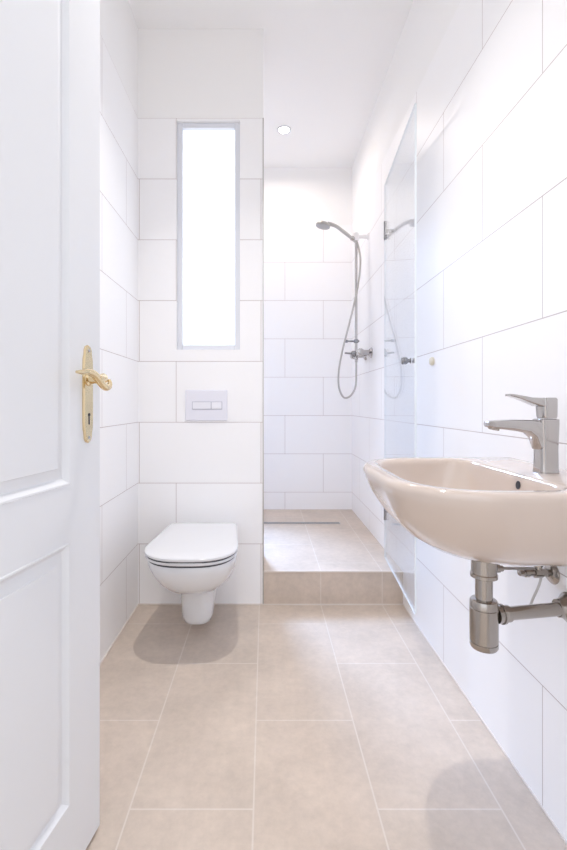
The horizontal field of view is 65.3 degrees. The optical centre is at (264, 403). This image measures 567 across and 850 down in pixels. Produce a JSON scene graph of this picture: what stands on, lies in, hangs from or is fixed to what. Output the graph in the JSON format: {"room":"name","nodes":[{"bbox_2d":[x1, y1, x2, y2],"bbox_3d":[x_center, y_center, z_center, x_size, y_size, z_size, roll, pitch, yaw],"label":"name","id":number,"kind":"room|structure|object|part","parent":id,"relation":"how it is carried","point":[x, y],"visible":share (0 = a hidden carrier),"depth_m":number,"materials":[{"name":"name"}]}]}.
{"room":"bathroom","nodes":[
{"label":"bathroom","id":0,"kind":"room"},
{"bbox_2d":[100,0,137,661],"bbox_3d":[-0.687,-0.430,1.830,0.120,2.840,3.500,0,0,0],"label":"wall","id":1,"kind":"structure","parent":0,"point":[118,27],"depth_m":1.89,"materials":[{"name":"white tile"}]},
{"bbox_2d":[100,604,137,664],"bbox_3d":[-0.625,0.988,1.190,0.004,0.005,1.980,0,0,0],"label":"trim","id":2,"kind":"structure","parent":1,"relation":"attached to","point":[137,604],"depth_m":1.87,"materials":[{"name":"beige tile"}]},
{"bbox_2d":[138,29,263,603],"bbox_3d":[-0.318,-0.430,2.290,0.619,2.840,0.220,0,0,0],"label":"wall","id":3,"kind":"structure","parent":0,"point":[189,471],"depth_m":2.18,"materials":[{"name":"white tile"}]},
{"bbox_2d":[144,523,237,624],"bbox_3d":[-0.292,0.753,1.899,0.368,0.382,0.562,0,0,0],"label":"toilet","id":4,"kind":"object","parent":3,"relation":"attached to","point":[190,560],"visible":1,"depth_m":1.72,"materials":[{"name":"white ceramic"}]},
{"bbox_3d":[-0.292,0.572,1.867,0.368,0.019,0.497,0,0,0],"label":"lid","id":5,"kind":"part","parent":4,"relation":"part of","materials":[{"name":"white plastic"}]},
{"bbox_3d":[-0.292,0.591,1.869,0.364,0.014,0.493,0,0,0],"label":"seat","id":6,"kind":"part","parent":4,"relation":"part of","materials":[{"name":"white plastic"}]},
{"bbox_3d":[-0.292,0.774,1.905,0.354,0.340,0.550,0,0,0],"label":"bowl","id":7,"kind":"part","parent":4,"relation":"part of","materials":[{"name":"white ceramic"}]},
{"bbox_2d":[185,390,226,420],"bbox_3d":[-0.288,0.006,2.173,0.207,0.152,0.014,0,0,0],"label":"flush plate","id":8,"kind":"object","parent":3,"relation":"attached to","point":[200,405],"visible":1,"depth_m":2.17,"materials":[{"name":"white plastic"}]},
{"bbox_2d":[177,123,239,349],"bbox_3d":[-0.280,-0.833,2.221,0.312,1.130,0.050,0,0,0],"label":"window","id":9,"kind":"structure","parent":3,"relation":"in","point":[208,154],"depth_m":2.22,"materials":[{"name":"white glass"}]},
{"bbox_2d":[263,118,263,603],"bbox_3d":[-0.009,-0.210,2.182,0.006,2.400,0.008,0,0,0],"label":"trim","id":10,"kind":"structure","parent":3,"relation":"attached to","point":[263,118],"depth_m":2.18,"materials":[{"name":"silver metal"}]},
{"bbox_2d":[138,604,401,604],"bbox_3d":[0.026,0.987,2.179,1.299,0.006,0.006,0,0,0],"label":"trim","id":11,"kind":"structure","parent":3,"relation":"attached to","point":[138,604],"depth_m":2.18,"materials":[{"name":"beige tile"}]},
{"bbox_2d":[128,0,412,167],"bbox_3d":[0.026,-1.910,1.830,1.547,0.120,3.500,0,0,0],"label":"ceiling","id":12,"kind":"structure","parent":0,"point":[327,62],"depth_m":2.34,"materials":[{"name":"white paint"}]},
{"bbox_2d":[277,125,290,133],"bbox_3d":[0.128,-1.847,2.980,0.096,0.006,0.096,0,0,0],"label":"recessed light","id":13,"kind":"object","parent":12,"relation":"in","point":[283,129],"visible":1,"depth_m":2.97,"materials":[{"name":"white"}]},
{"bbox_2d":[264,168,351,508],"bbox_3d":[0.030,-0.430,3.520,1.300,2.840,0.120,0,0,0],"label":"wall","id":14,"kind":"structure","parent":0,"point":[308,268],"depth_m":3.46,"materials":[{"name":"white tile"}]},
{"bbox_2d":[86,605,566,849],"bbox_3d":[0.026,1.050,0.670,1.547,0.120,3.140,0,0,0],"label":"floor","id":15,"kind":"structure","parent":0,"point":[248,727],"depth_m":1.30,"materials":[{"name":"beige tile"}]},
{"bbox_2d":[264,509,402,603],"bbox_3d":[-0.030,0.968,2.820,1.420,0.285,1.280,0,0,0],"label":"floor","id":16,"kind":"structure","parent":0,"point":[348,545],"depth_m":2.31,"materials":[{"name":"beige tile"}]},
{"bbox_2d":[264,522,340,523],"bbox_3d":[0.180,0.824,3.060,0.680,0.003,0.050,0,0,0],"label":"linear drain","id":17,"kind":"object","parent":16,"relation":"on","point":[264,522],"visible":0.64,"depth_m":3.04,"materials":[{"name":"silver metal"}]},
{"bbox_2d":[264,571,402,572],"bbox_3d":[0.337,0.827,2.180,0.686,0.006,0.007,0,0,0],"label":"trim","id":18,"kind":"structure","parent":16,"relation":"attached to","point":[264,571],"depth_m":2.18,"materials":[{"name":"beige"}]},
{"bbox_2d":[352,0,566,840],"bbox_3d":[0.740,-0.430,1.830,0.120,2.840,3.500,0,0,0],"label":"wall","id":19,"kind":"structure","parent":0,"point":[486,79],"depth_m":1.49,"materials":[{"name":"white tile"}]},
{"bbox_2d":[345,232,372,361],"bbox_3d":[0.601,-0.698,2.900,0.158,0.850,0.260,0,0,0],"label":"shower mixer","id":20,"kind":"object","parent":19,"relation":"attached to","point":[360,353],"visible":0.98,"depth_m":2.89,"materials":[{"name":"silver metal"}]},
{"bbox_2d":[316,221,360,398],"bbox_3d":[0.480,-0.615,2.900,0.294,1.162,0.096,0,0,0],"label":"shower","id":21,"kind":"object","parent":20,"relation":"attached to","point":[323,225],"visible":1,"depth_m":2.88,"materials":[{"name":"silver metal"}]},
{"bbox_3d":[0.508,-1.123,2.900,0.199,0.146,0.030,0,0,0],"label":"handle","id":22,"kind":"part","parent":21,"relation":"part of","materials":[{"name":"silver metal"}]},
{"bbox_3d":[0.558,-0.328,2.900,0.070,0.042,0.042,0,0,0],"label":"lever","id":23,"kind":"part","parent":20,"relation":"part of","materials":[{"name":"silver metal"}]},
{"bbox_3d":[0.598,-0.684,2.900,0.024,0.822,0.024,0,0,0],"label":"riser rail","id":24,"kind":"part","parent":20,"relation":"part of","materials":[{"name":"silver metal"}]},
{"bbox_2d":[384,103,416,614],"bbox_3d":[0.611,-0.174,2.026,0.057,1.972,0.645,0,0,8],"label":"glass shower door","id":25,"kind":"structure","parent":19,"relation":"attached to","point":[404,360],"depth_m":1.76,"materials":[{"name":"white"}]},
{"bbox_3d":[0.573,-0.173,1.768,0.057,0.029,0.030,0,0,0],"label":"knob","id":26,"kind":"part","parent":25,"relation":"part of","materials":[{"name":"silver metal"}]},
{"bbox_2d":[429,357,434,364],"bbox_3d":[0.673,-0.173,1.790,0.014,0.034,0.034,0,0,0],"label":"buffer","id":27,"kind":"object","parent":19,"relation":"attached to","point":[431,360],"visible":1,"depth_m":1.78,"materials":[{"name":"beige rubber"}]},
{"bbox_2d":[363,457,566,565],"bbox_3d":[0.460,0.233,0.982,0.441,0.170,0.520,0,0,0],"label":"washbasin","id":28,"kind":"object","parent":19,"relation":"attached to","point":[491,510],"visible":0.99,"depth_m":0.79,"materials":[{"name":"beige ceramic"}]},
{"bbox_2d":[469,560,566,653],"bbox_3d":[0.566,0.425,0.968,0.242,0.206,0.068,0,0,-10],"label":"trap","id":29,"kind":"object","parent":28,"relation":"attached to","point":[486,614],"visible":0.95,"depth_m":0.94,"materials":[{"name":"silver metal"}]},
{"bbox_2d":[469,594,498,653],"bbox_3d":[0.474,0.474,0.957,0.057,0.107,0.057,0,0,0],"label":"bottle","id":30,"kind":"object","parent":29,"relation":"on","point":[483,609],"depth_m":0.93,"materials":[{"name":"silver metal"}]},
{"bbox_2d":[497,564,533,572],"bbox_3d":[0.554,0.362,0.978,0.125,0.030,0.018,0,0,-20],"label":"waste linkage","id":31,"kind":"object","parent":29,"relation":"attached to","point":[500,568],"visible":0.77,"depth_m":0.97,"materials":[{"name":"grey metal"}]},
{"bbox_3d":[0.554,0.365,0.981,0.123,0.024,0.006,0,0,-23],"label":"rod","id":32,"kind":"part","parent":31,"relation":"part of","materials":[{"name":"grey metal"}]},
{"bbox_2d":[484,394,559,473],"bbox_3d":[0.554,0.063,0.957,0.149,0.170,0.041,0,0,0],"label":"mixer tap","id":33,"kind":"object","parent":28,"relation":"on","point":[542,432],"visible":1,"depth_m":0.94,"materials":[{"name":"silver metal"}]},
{"bbox_3d":[0.551,0.066,0.957,0.143,0.064,0.035,0,0,0],"label":"spout","id":34,"kind":"part","parent":33,"relation":"part of","materials":[{"name":"silver metal"}]},
{"bbox_3d":[0.565,-0.007,0.957,0.079,0.029,0.033,0,0,0],"label":"lever blade","id":35,"kind":"part","parent":33,"relation":"part of","materials":[{"name":"silver metal"}]},
{"bbox_3d":[0.609,0.009,0.957,0.034,0.044,0.035,0,0,0],"label":"lever","id":36,"kind":"part","parent":33,"relation":"part of","materials":[{"name":"silver metal"}]},
{"bbox_2d":[402,604,566,845],"bbox_3d":[0.678,0.988,1.190,0.004,0.005,1.980,0,0,0],"label":"trim","id":37,"kind":"structure","parent":19,"relation":"attached to","point":[453,678],"depth_m":1.27,"materials":[{"name":"beige tile"}]},
{"bbox_2d":[517,566,559,603],"bbox_3d":[0.615,0.402,1.027,0.154,0.166,0.063,0,0,-22],"label":"angle valve","id":38,"kind":"object","parent":19,"relation":"attached to","point":[551,573],"visible":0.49,"depth_m":1.04,"materials":[{"name":"silver metal"}]},
{"bbox_3d":[0.638,0.445,1.042,0.037,0.081,0.007,0,0,-7],"label":"cord","id":39,"kind":"part","parent":38,"relation":"part of","materials":[{"name":"silver metal"}]},
{"bbox_3d":[0.027,-0.430,0.140,1.307,2.840,0.120,0,0,0],"label":"wall","id":40,"kind":"structure","parent":0,"visible":0},
{"bbox_2d":[0,0,111,849],"bbox_3d":[-0.443,-0.030,0.634,0.098,2.020,0.800,0,0,9],"label":"door","id":41,"kind":"structure","parent":40,"relation":"in","point":[51,380],"depth_m":0.85,"materials":[{"name":"white paint"}]},
{"bbox_3d":[-0.391,-0.022,0.977,0.005,0.216,0.038,0,0,9],"label":"handle","id":42,"kind":"part","parent":41,"relation":"part of","materials":[{"name":"gold metal"}]},
{"bbox_3d":[-0.360,-0.050,0.925,0.028,0.044,0.130,0,0,11],"label":"lever","id":43,"kind":"part","parent":41,"relation":"part of","materials":[{"name":"gold metal"}]}
]}

